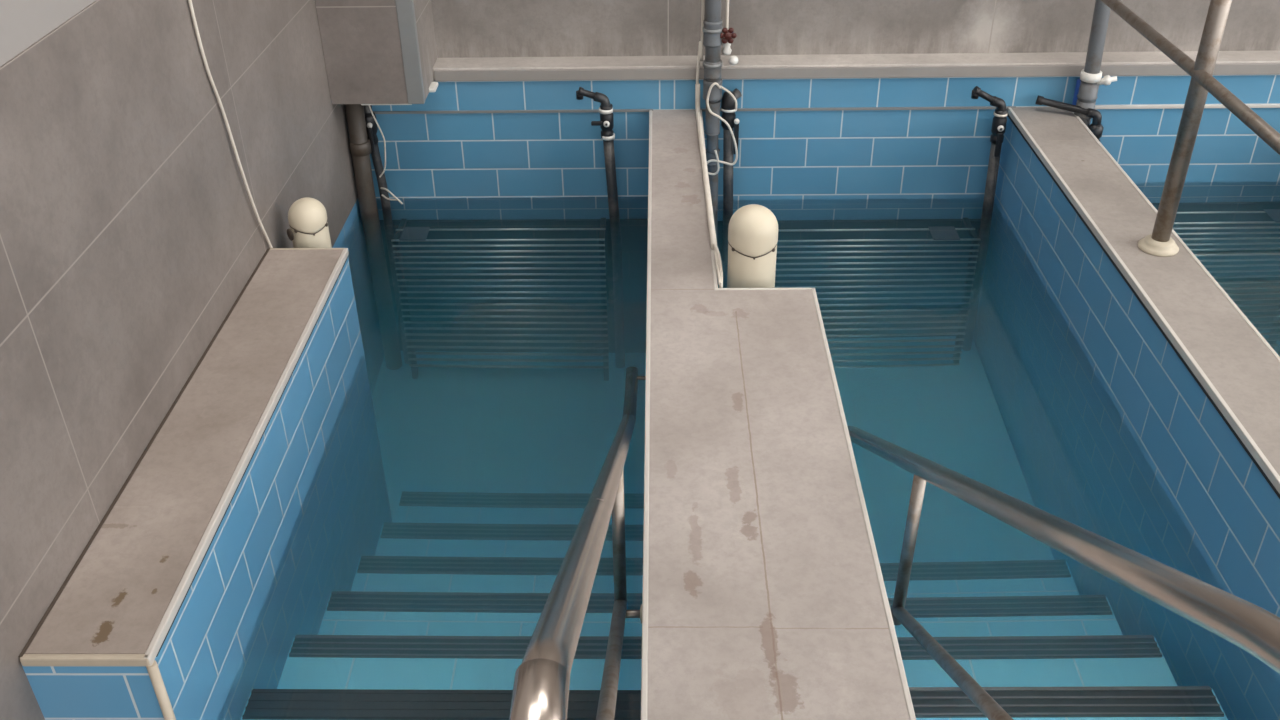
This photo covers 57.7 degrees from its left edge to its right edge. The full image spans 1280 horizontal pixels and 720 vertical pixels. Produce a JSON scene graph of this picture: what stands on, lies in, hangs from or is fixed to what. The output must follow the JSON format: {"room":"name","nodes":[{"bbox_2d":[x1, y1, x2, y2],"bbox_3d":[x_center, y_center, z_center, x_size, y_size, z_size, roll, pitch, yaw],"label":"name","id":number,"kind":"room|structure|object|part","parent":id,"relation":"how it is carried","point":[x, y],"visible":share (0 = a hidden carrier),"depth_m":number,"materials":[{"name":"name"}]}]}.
{"room":"indoor plunge pools","nodes":[
{"label":"indoor plunge pools","id":0,"kind":"room"},
{"bbox_2d":[0,0,358,719],"bbox_3d":[-1.064,0.512,0.598,0.300,4.200,6.825,0,33,1],"label":"wall","id":1,"kind":"structure","parent":0,"point":[130,229],"depth_m":1.99,"materials":[{"name":"grey tile"}]},
{"bbox_2d":[188,0,272,247],"bbox_3d":[-0.880,-0.655,2.407,0.011,1.600,0.172,0,33,1],"label":"cable","id":2,"kind":"object","parent":1,"relation":"attached to","point":[189,1],"visible":0.79,"depth_m":2.46,"materials":[{"name":"white plastic"}]},
{"bbox_2d":[370,75,1279,199],"bbox_3d":[1.641,-0.184,3.943,5.250,1.680,0.200,0,33,1],"label":"wall","id":3,"kind":"structure","parent":0,"point":[838,154],"depth_m":3.52,"materials":[{"name":"blue tile"}]},
{"bbox_2d":[373,106,1015,113],"bbox_3d":[0.125,-0.751,3.483,1.991,0.007,0.016,0,33,1],"label":"trim","id":4,"kind":"structure","parent":3,"relation":"attached to","point":[967,107],"depth_m":3.48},
{"bbox_2d":[433,51,1279,79],"bbox_3d":[1.629,-0.880,3.434,5.250,0.038,0.105,0,33,1],"label":"ledge","id":5,"kind":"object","parent":3,"relation":"attached to","point":[1224,57],"depth_m":3.43,"materials":[{"name":"tile"}]},
{"bbox_2d":[434,63,1279,81],"bbox_3d":[1.824,-0.848,3.386,4.860,0.033,0.006,0,33,1],"label":"trim","id":6,"kind":"structure","parent":3,"relation":"attached to","point":[1253,68],"depth_m":3.40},
{"bbox_2d":[1094,103,1279,108],"bbox_3d":[2.763,-0.761,3.438,2.984,0.011,0.019,0,33,1],"label":"trim","id":7,"kind":"structure","parent":3,"relation":"attached to","point":[1265,105],"depth_m":3.45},
{"bbox_2d":[431,0,1279,57],"bbox_3d":[1.615,-1.999,2.883,5.250,2.520,0.200,0,33,1],"label":"wall","id":8,"kind":"structure","parent":0,"point":[463,28],"depth_m":3.43,"materials":[{"name":"grey concrete"}]},
{"bbox_2d":[315,0,437,104],"bbox_3d":[-0.747,-1.847,2.729,0.280,2.509,0.278,0,33,1],"label":"housing","id":9,"kind":"object","parent":8,"relation":"attached to","point":[376,52],"visible":0.99,"depth_m":3.22,"materials":[{"name":"grey metal"}]},
{"bbox_2d":[368,105,385,176],"bbox_3d":[-0.777,-0.664,3.446,0.043,0.270,0.014,2,33,4],"label":"cable","id":10,"kind":"object","parent":9,"relation":"hanging from","point":[368,105],"visible":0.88,"depth_m":3.45,"materials":[{"name":"grey plastic"}]},
{"bbox_3d":[-0.648,-1.857,2.734,0.044,2.501,0.256,0,33,1],"label":"panel","id":11,"kind":"part","parent":9,"relation":"part of","materials":[{"name":"grey metal"}]},
{"bbox_3d":[-0.455,1.136,3.346,1.020,0.260,2.384,0,33,1],"label":"floor","id":12,"kind":"structure","parent":0,"visible":0},
{"bbox_2d":[19,248,363,719],"bbox_3d":[-0.781,0.707,2.610,0.196,1.486,1.286,0,33,1],"label":"wall","id":13,"kind":"structure","parent":12,"relation":"on","point":[155,618],"depth_m":2.02,"materials":[{"name":"tile"}]},
{"bbox_3d":[-0.800,0.434,1.678,0.188,0.017,0.011,0,33,1],"label":"edge trim","id":14,"kind":"part","parent":13,"relation":"part of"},
{"bbox_3d":[-0.703,0.679,1.835,0.015,0.571,0.015,0,33,1],"label":"corner trim","id":15,"kind":"part","parent":13,"relation":"part of","materials":[{"name":"beige plastic"}]},
{"bbox_3d":[-0.703,0.089,2.212,0.010,0.017,1.282,0,33,1],"label":"edge trim","id":16,"kind":"part","parent":13,"relation":"part of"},
{"bbox_3d":[-0.786,-0.257,2.750,0.186,0.017,0.007,0,33,1],"label":"edge trim","id":17,"kind":"part","parent":13,"relation":"part of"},
{"bbox_2d":[287,197,331,247],"bbox_3d":[-0.794,0.231,3.170,0.098,1.462,0.091,0,33,1],"label":"standpipe","id":18,"kind":"object","parent":12,"relation":"on","point":[307,216],"visible":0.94,"depth_m":2.78,"materials":[{"name":"beige plastic"}]},
{"bbox_2d":[345,104,376,213],"bbox_3d":[-0.828,-0.165,3.773,0.065,1.476,0.075,0,33,1],"label":"drain pipe","id":19,"kind":"object","parent":12,"relation":"on","point":[359,143],"visible":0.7,"depth_m":3.47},
{"bbox_2d":[364,105,390,207],"bbox_3d":[-0.789,-0.183,3.799,0.077,1.475,0.044,28,43,37],"label":"pipe","id":20,"kind":"object","parent":12,"relation":"on","point":[371,126],"visible":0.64,"depth_m":3.52,"materials":[{"name":"black plastic"}]},
{"bbox_3d":[-0.802,-0.658,3.473,0.012,0.077,0.008,0,33,1],"label":"lever","id":21,"kind":"part","parent":20,"relation":"part of","materials":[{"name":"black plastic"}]},
{"bbox_2d":[381,187,402,203],"bbox_3d":[-0.756,-0.499,3.535,0.075,0.046,0.011,14,36,21],"label":"cable","id":22,"kind":"object","parent":20,"relation":"attached to","point":[391,193],"visible":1,"depth_m":3.53,"materials":[{"name":"white plastic"}]},
{"bbox_2d":[218,197,647,719],"bbox_3d":[-0.423,0.593,2.961,0.924,1.110,2.366,0,33,1],"label":"pool water","id":23,"kind":"object","parent":12,"relation":"on","point":[501,365],"visible":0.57,"depth_m":2.49,"materials":[{"name":"teal liquid"}]},
{"bbox_2d":[576,87,618,210],"bbox_3d":[-0.115,-0.167,3.757,0.123,1.478,0.047,0,33,1],"label":"water tap","id":24,"kind":"object","parent":12,"relation":"on","point":[606,123],"visible":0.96,"depth_m":3.42,"materials":[{"name":"black plastic"}]},
{"bbox_3d":[-0.149,-0.771,3.371,0.067,0.044,0.025,0,33,1],"label":"spout","id":25,"kind":"part","parent":24,"relation":"part of","materials":[{"name":"black plastic"}]},
{"bbox_3d":[-0.126,-0.693,3.401,0.033,0.013,0.010,0,33,1],"label":"lever","id":26,"kind":"part","parent":24,"relation":"part of","materials":[{"name":"black plastic"}]},
{"bbox_3d":[0.600,1.094,3.304,1.090,0.350,2.384,0,33,1],"label":"floor","id":27,"kind":"structure","parent":0,"visible":0},
{"bbox_2d":[703,0,722,210],"bbox_3d":[0.203,-1.268,3.074,0.059,3.880,0.062,-28,42,-36],"label":"pipe","id":28,"kind":"object","parent":27,"relation":"on","point":[712,28],"visible":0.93,"depth_m":3.35,"materials":[{"name":"grey plastic"}]},
{"bbox_2d":[708,150,719,174],"bbox_3d":[0.217,-0.589,3.470,0.041,0.082,0.008,3,33,7],"label":"cable","id":29,"kind":"object","parent":28,"relation":"attached to","point":[715,151],"visible":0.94,"depth_m":3.47,"materials":[{"name":"white plastic"}]},
{"bbox_2d":[706,82,737,165],"bbox_3d":[0.241,-0.692,3.409,0.098,0.254,0.030,0,33,1],"label":"cable","id":30,"kind":"object","parent":28,"relation":"attached to","point":[714,83],"visible":0.97,"depth_m":3.40,"materials":[{"name":"white plastic"}]},
{"bbox_2d":[720,0,737,64],"bbox_3d":[0.254,-1.170,3.137,0.056,0.755,0.052,11,35,18],"label":"shutoff valve","id":31,"kind":"object","parent":28,"relation":"attached to","point":[727,40],"visible":1,"depth_m":3.29,"materials":[{"name":"white plastic"}]},
{"bbox_3d":[0.248,-0.918,3.286,0.051,0.046,0.016,0,33,1],"label":"handle","id":32,"kind":"part","parent":31,"relation":"part of","materials":[{"name":"red paint"}]},
{"bbox_2d":[729,56,737,64],"bbox_3d":[0.268,-0.856,3.321,0.026,0.029,0.031,-9,34,-13],"label":"outlet","id":33,"kind":"object","parent":31,"relation":"attached to","point":[733,60],"depth_m":3.31,"materials":[{"name":"white plastic"}]},
{"bbox_2d":[721,88,741,209],"bbox_3d":[0.277,-0.218,3.771,0.061,1.358,0.066,0,33,1],"label":"pipe","id":34,"kind":"object","parent":27,"relation":"on","point":[728,110],"visible":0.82,"depth_m":3.46,"materials":[{"name":"black plastic"}]},
{"bbox_2d":[720,85,736,109],"bbox_3d":[0.256,-0.762,3.372,0.054,0.069,0.007,7,34,12],"label":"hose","id":35,"kind":"object","parent":34,"relation":"attached to","point":[722,87],"visible":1,"depth_m":3.36,"materials":[{"name":"white plastic"}]},
{"bbox_3d":[0.286,-0.659,3.457,0.014,0.100,0.008,0,33,1],"label":"lever","id":36,"kind":"part","parent":34,"relation":"part of","materials":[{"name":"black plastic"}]},
{"bbox_2d":[727,204,777,287],"bbox_3d":[0.261,0.267,2.945,0.111,1.437,0.113,0,33,1],"label":"standpipe","id":37,"kind":"object","parent":27,"relation":"on","point":[753,228],"visible":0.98,"depth_m":2.57,"materials":[{"name":"beige plastic"}]},
{"bbox_2d":[641,110,915,719],"bbox_3d":[0.208,0.532,2.858,0.370,1.486,2.434,0,33,1],"label":"wall","id":38,"kind":"structure","parent":27,"relation":"on","point":[764,595],"depth_m":1.94,"materials":[{"name":"concrete"}]},
{"bbox_2d":[509,413,641,719],"bbox_3d":[-0.027,0.235,1.684,0.061,1.194,2.367,0,33,1],"label":"handrail","id":39,"kind":"object","parent":38,"relation":"attached to","point":[541,685],"visible":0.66,"depth_m":0.94,"materials":[{"name":"metal"}]},
{"bbox_3d":[-0.043,0.447,1.502,0.023,0.575,0.952,0,33,1],"label":"rail","id":40,"kind":"part","parent":39,"relation":"part of","materials":[{"name":"metal"}]},
{"bbox_3d":[-0.036,0.307,1.964,0.022,0.321,0.034,0,33,1],"label":"post","id":41,"kind":"part","parent":39,"relation":"part of","materials":[{"name":"metal"}]},
{"bbox_3d":[0.018,-0.084,2.463,0.009,0.017,2.433,0,33,1],"label":"edge trim","id":42,"kind":"part","parent":38,"relation":"part of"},
{"bbox_2d":[695,0,722,287],"bbox_3d":[0.161,-1.370,2.430,0.024,2.450,1.065,-1,33,0],"label":"cable conduit","id":43,"kind":"object","parent":38,"relation":"on","point":[711,224],"visible":0.83,"depth_m":3.08,"materials":[{"name":"white plastic"}]},
{"bbox_3d":[0.174,-0.447,3.024,0.009,0.017,1.094,0,33,1],"label":"edge trim","id":44,"kind":"part","parent":38,"relation":"part of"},
{"bbox_3d":[0.274,-0.150,2.560,0.222,0.017,0.009,0,33,1],"label":"edge trim","id":45,"kind":"part","parent":38,"relation":"part of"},
{"bbox_3d":[0.373,0.210,1.998,0.009,0.017,1.341,0,33,1],"label":"edge trim","id":46,"kind":"part","parent":38,"relation":"part of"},
{"bbox_2d":[848,426,1279,719],"bbox_3d":[0.420,0.288,1.518,0.106,1.028,2.043,0,33,1],"label":"handrail","id":47,"kind":"object","parent":38,"relation":"attached to","point":[1250,627],"visible":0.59,"depth_m":1.20,"materials":[{"name":"metal"}]},
{"bbox_3d":[0.465,0.331,2.017,0.022,0.361,0.038,0,33,1],"label":"post","id":48,"kind":"part","parent":47,"relation":"part of","materials":[{"name":"metal"}]},
{"bbox_3d":[0.458,0.455,1.556,0.023,0.619,0.947,0,33,1],"label":"rail","id":49,"kind":"part","parent":47,"relation":"part of","materials":[{"name":"metal"}]},
{"bbox_2d":[971,86,1007,211],"bbox_3d":[1.027,-0.206,3.715,0.120,1.380,0.046,0,33,1],"label":"water tap","id":50,"kind":"object","parent":27,"relation":"on","point":[999,121],"visible":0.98,"depth_m":3.42,"materials":[{"name":"black plastic"}]},
{"bbox_3d":[0.999,-0.764,3.360,0.079,0.058,0.025,0,33,1],"label":"spout","id":51,"kind":"part","parent":50,"relation":"part of","materials":[{"name":"black plastic"}]},
{"bbox_3d":[1.054,-0.633,3.417,0.016,0.075,0.008,0,33,1],"label":"lever","id":52,"kind":"part","parent":50,"relation":"part of","materials":[{"name":"black plastic"}]},
{"bbox_2d":[713,198,1279,719],"bbox_3d":[0.644,0.593,2.946,0.951,1.098,2.366,0,33,1],"label":"pool water","id":53,"kind":"object","parent":27,"relation":"in","point":[948,347],"visible":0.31,"depth_m":2.49,"materials":[{"name":"teal liquid"}]},
{"bbox_3d":[2.703,1.127,3.296,3.115,0.250,2.384,0,33,1],"label":"floor","id":54,"kind":"structure","parent":0,"visible":0},
{"bbox_2d":[1035,95,1103,140],"bbox_3d":[1.269,-0.156,3.768,0.202,1.433,0.042,13,35,21],"label":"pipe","id":55,"kind":"object","parent":54,"relation":"on","point":[1096,127],"visible":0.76,"depth_m":3.38,"materials":[{"name":"black plastic"}]},
{"bbox_3d":[1.241,-0.742,3.395,0.165,0.045,0.026,12,35,19],"label":"spout","id":56,"kind":"part","parent":55,"relation":"part of","materials":[{"name":"black plastic"}]},
{"bbox_2d":[1074,0,1116,126],"bbox_3d":[1.309,-1.224,3.072,0.103,3.980,0.059,18,37,27],"label":"pipe","id":57,"kind":"object","parent":54,"relation":"on","point":[1091,78],"visible":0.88,"depth_m":3.31,"materials":[{"name":"grey plastic"}]},
{"bbox_2d":[1072,78,1080,104],"bbox_3d":[1.305,-0.732,3.439,0.058,0.195,0.058,0,33,1],"label":"pipe sleeve","id":58,"kind":"object","parent":57,"relation":"attached to","point":[1078,81],"visible":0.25,"depth_m":3.40,"materials":[{"name":"blue plastic"}]},
{"bbox_2d":[994,107,1279,686],"bbox_3d":[1.184,0.528,2.842,0.187,1.486,2.434,0,33,1],"label":"wall","id":59,"kind":"structure","parent":54,"relation":"on","point":[1194,383],"depth_m":2.49,"materials":[{"name":"tile"}]},
{"bbox_3d":[1.092,-0.089,2.445,0.021,0.017,2.433,0,33,1],"label":"edge trim","id":60,"kind":"part","parent":59,"relation":"part of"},
{"bbox_3d":[1.264,-0.089,2.442,0.009,0.017,2.433,0,33,1],"label":"edge trim","id":61,"kind":"part","parent":59,"relation":"part of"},
{"bbox_2d":[1101,0,1279,256],"bbox_3d":[1.193,-0.522,2.267,0.090,0.905,2.445,0,33,1],"label":"guard railing","id":62,"kind":"object","parent":59,"relation":"on","point":[1159,243],"visible":1,"depth_m":2.51,"materials":[{"name":"metal"}]},
{"bbox_3d":[1.184,-0.493,2.298,0.032,0.040,2.425,0,33,1],"label":"rail","id":63,"kind":"part","parent":62,"relation":"part of","materials":[{"name":"metal"}]},
{"bbox_3d":[1.192,-0.623,2.452,0.040,0.876,0.056,14,36,22],"label":"post","id":64,"kind":"part","parent":62,"relation":"part of","materials":[{"name":"metal"}]},
{"bbox_2d":[1134,181,1279,355],"bbox_3d":[1.679,0.567,2.915,0.828,1.149,2.366,0,33,1],"label":"pool water","id":65,"kind":"object","parent":54,"relation":"in","point":[1232,228],"visible":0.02,"depth_m":3.27,"materials":[{"name":"teal liquid"}]}
]}

